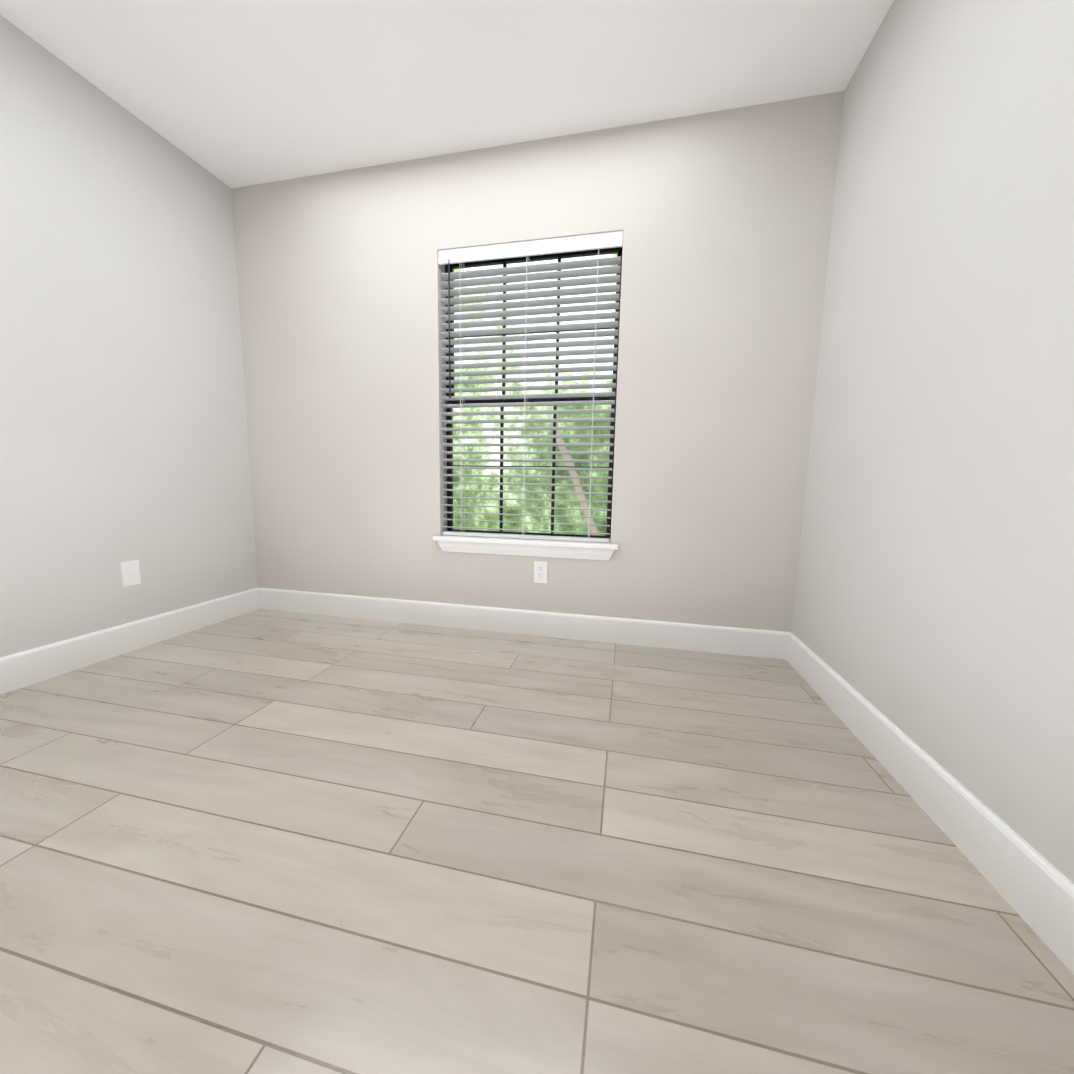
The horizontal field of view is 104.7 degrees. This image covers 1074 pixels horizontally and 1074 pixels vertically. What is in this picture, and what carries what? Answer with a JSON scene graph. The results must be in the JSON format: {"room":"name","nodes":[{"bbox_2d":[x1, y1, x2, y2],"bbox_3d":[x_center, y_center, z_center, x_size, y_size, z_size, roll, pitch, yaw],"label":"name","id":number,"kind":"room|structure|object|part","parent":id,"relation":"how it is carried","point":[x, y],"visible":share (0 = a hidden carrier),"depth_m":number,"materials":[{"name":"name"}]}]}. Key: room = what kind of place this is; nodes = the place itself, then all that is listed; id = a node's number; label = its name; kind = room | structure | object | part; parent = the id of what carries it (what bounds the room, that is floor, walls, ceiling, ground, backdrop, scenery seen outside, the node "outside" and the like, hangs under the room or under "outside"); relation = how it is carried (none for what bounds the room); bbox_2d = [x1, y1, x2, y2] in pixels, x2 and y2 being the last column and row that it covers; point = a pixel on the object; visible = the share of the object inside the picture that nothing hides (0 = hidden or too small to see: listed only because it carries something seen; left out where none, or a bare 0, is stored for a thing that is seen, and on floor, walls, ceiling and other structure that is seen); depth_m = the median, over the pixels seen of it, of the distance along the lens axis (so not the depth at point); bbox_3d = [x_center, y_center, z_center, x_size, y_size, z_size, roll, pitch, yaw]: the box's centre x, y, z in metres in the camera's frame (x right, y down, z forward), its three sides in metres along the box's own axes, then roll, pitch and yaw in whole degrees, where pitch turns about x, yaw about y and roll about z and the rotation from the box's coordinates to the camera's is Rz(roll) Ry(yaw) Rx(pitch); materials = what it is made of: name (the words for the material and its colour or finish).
{"room":"empty bedroom","nodes":[
{"label":"empty bedroom","id":0,"kind":"room"},
{"bbox_2d":[0,15,257,656],"bbox_3d":[-2.239,-0.533,0.628,0.160,2.440,4.197,3,7,12],"label":"wall","id":1,"kind":"structure","parent":0,"point":[123,428],"depth_m":1.82,"materials":[{"name":"paint"}]},
{"bbox_2d":[0,588,258,694],"bbox_3d":[-2.177,0.615,0.746,0.015,0.135,3.862,3,7,12],"label":"baseboard","id":2,"kind":"structure","parent":1,"relation":"attached to","point":[29,667],"depth_m":1.88,"materials":[{"name":"white wood"}]},
{"bbox_2d":[121,560,140,586],"bbox_3d":[-1.910,0.170,1.948,0.008,0.117,0.072,3,7,12],"label":"electrical outlet","id":3,"kind":"object","parent":1,"relation":"attached to","point":[130,570],"visible":1,"depth_m":1.95,"materials":[{"name":"white plastic"}]},
{"bbox_2d":[125,565,134,580],"bbox_3d":[-1.913,0.170,1.948,0.003,0.067,0.034,3,7,12],"label":"receptacle","id":4,"kind":"object","parent":3,"relation":"attached to","point":[129,569],"depth_m":1.94,"materials":[{"name":"white plastic"}]},
{"bbox_2d":[0,0,893,187],"bbox_3d":[-0.644,-1.721,0.134,3.377,0.100,4.197,3,7,12],"label":"ceiling","id":5,"kind":"structure","parent":0,"point":[235,93],"depth_m":1.63,"materials":[{"name":"paint"}]},
{"bbox_2d":[0,609,1073,1073],"bbox_3d":[-0.691,0.799,0.450,3.377,0.100,4.197,3,7,12],"label":"floor","id":6,"kind":"structure","parent":0,"point":[260,841],"depth_m":0.86,"materials":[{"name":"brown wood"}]},
{"bbox_2d":[231,91,843,631],"bbox_3d":[-0.238,-0.698,2.250,3.377,2.440,0.160,3,7,12],"label":"wall","id":7,"kind":"structure","parent":0,"point":[721,219],"depth_m":2.05,"materials":[{"name":"paint"}]},
{"bbox_2d":[257,587,791,659],"bbox_3d":[-0.278,0.456,2.308,3.057,0.135,0.015,3,7,12],"label":"baseboard","id":8,"kind":"structure","parent":7,"relation":"attached to","point":[771,644],"depth_m":2.24,"materials":[{"name":"white wood"}]},
{"bbox_2d":[433,535,618,549],"bbox_3d":[-0.071,0.023,2.246,1.010,0.024,0.126,3,7,12],"label":"window sill","id":9,"kind":"structure","parent":7,"relation":"attached to","point":[541,542],"depth_m":2.19,"materials":[{"name":"white wood"}]},
{"bbox_2d":[437,231,622,560],"bbox_3d":[-0.049,-0.687,2.198,0.974,1.570,0.174,3,7,12],"label":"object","id":10,"kind":"structure","parent":7,"relation":"in","point":[559,249],"depth_m":2.15,"materials":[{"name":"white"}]},
{"bbox_2d":[448,259,450,397],"bbox_3d":[-0.459,-1.085,2.173,0.013,0.690,0.012,3,7,12],"label":"blind wand","id":11,"kind":"object","parent":10,"relation":"hanging from","point":[449,328],"visible":0.94,"depth_m":2.17,"materials":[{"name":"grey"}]},
{"bbox_2d":[460,351,462,501],"bbox_3d":[-0.410,-0.730,2.223,0.002,1.424,0.002,3,7,12],"label":"blind wand","id":12,"kind":"object","parent":10,"relation":"attached to","point":[460,351],"depth_m":2.25,"materials":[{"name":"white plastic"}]},
{"bbox_2d":[464,425,464,531],"bbox_3d":[-0.405,-0.733,2.248,0.002,1.424,0.002,3,7,12],"label":"blind cord","id":13,"kind":"object","parent":10,"relation":"attached to","point":[464,425],"depth_m":2.33,"materials":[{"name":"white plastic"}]},
{"bbox_3d":[-0.080,0.070,2.216,0.974,0.062,0.018,3,7,12],"label":"window apron","id":14,"kind":"part","parent":10,"relation":"part of","materials":[{"name":"white wood"}]},
{"bbox_2d":[522,256,528,535],"bbox_3d":[-0.064,-0.714,2.149,0.002,1.424,0.002,3,7,12],"label":"blind cord","id":15,"kind":"object","parent":10,"relation":"attached to","point":[525,417],"depth_m":2.16,"materials":[{"name":"white fabric"}]},
{"bbox_2d":[588,249,598,538],"bbox_3d":[0.281,-0.699,2.075,0.002,1.424,0.002,3,7,12],"label":"blind cord","id":16,"kind":"object","parent":10,"relation":"attached to","point":[598,249],"depth_m":2.10,"materials":[{"name":"white fabric"}]},
{"bbox_2d":[534,561,547,582],"bbox_3d":[0.020,0.188,2.214,0.072,0.117,0.008,3,7,12],"label":"electrical outlet","id":17,"kind":"object","parent":7,"relation":"attached to","point":[540,571],"visible":1,"depth_m":2.21,"materials":[{"name":"white plastic"}]},
{"bbox_2d":[537,566,543,578],"bbox_3d":[0.019,0.189,2.212,0.034,0.067,0.003,3,7,12],"label":"receptacle","id":18,"kind":"object","parent":17,"relation":"attached to","point":[540,569],"depth_m":2.21,"materials":[{"name":"white plastic"}]},
{"bbox_2d":[791,0,1073,883],"bbox_3d":[0.904,-0.389,-0.044,0.160,2.440,4.197,3,7,12],"label":"wall","id":19,"kind":"structure","parent":0,"point":[933,612],"depth_m":1.04,"materials":[{"name":"paint"}]},
{"bbox_2d":[786,633,1073,974],"bbox_3d":[0.795,0.751,0.110,0.015,0.135,3.862,3,7,12],"label":"baseboard","id":20,"kind":"structure","parent":19,"relation":"attached to","point":[1032,886],"depth_m":0.95,"materials":[{"name":"white wood"}]},
{"label":"outside","id":21,"kind":"structure","parent":0,"visible":0},
{"bbox_2d":[453,253,617,535],"bbox_3d":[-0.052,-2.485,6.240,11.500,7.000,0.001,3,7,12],"label":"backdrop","id":22,"kind":"structure","parent":21,"point":[568,528],"depth_m":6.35,"materials":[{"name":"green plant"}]}
]}

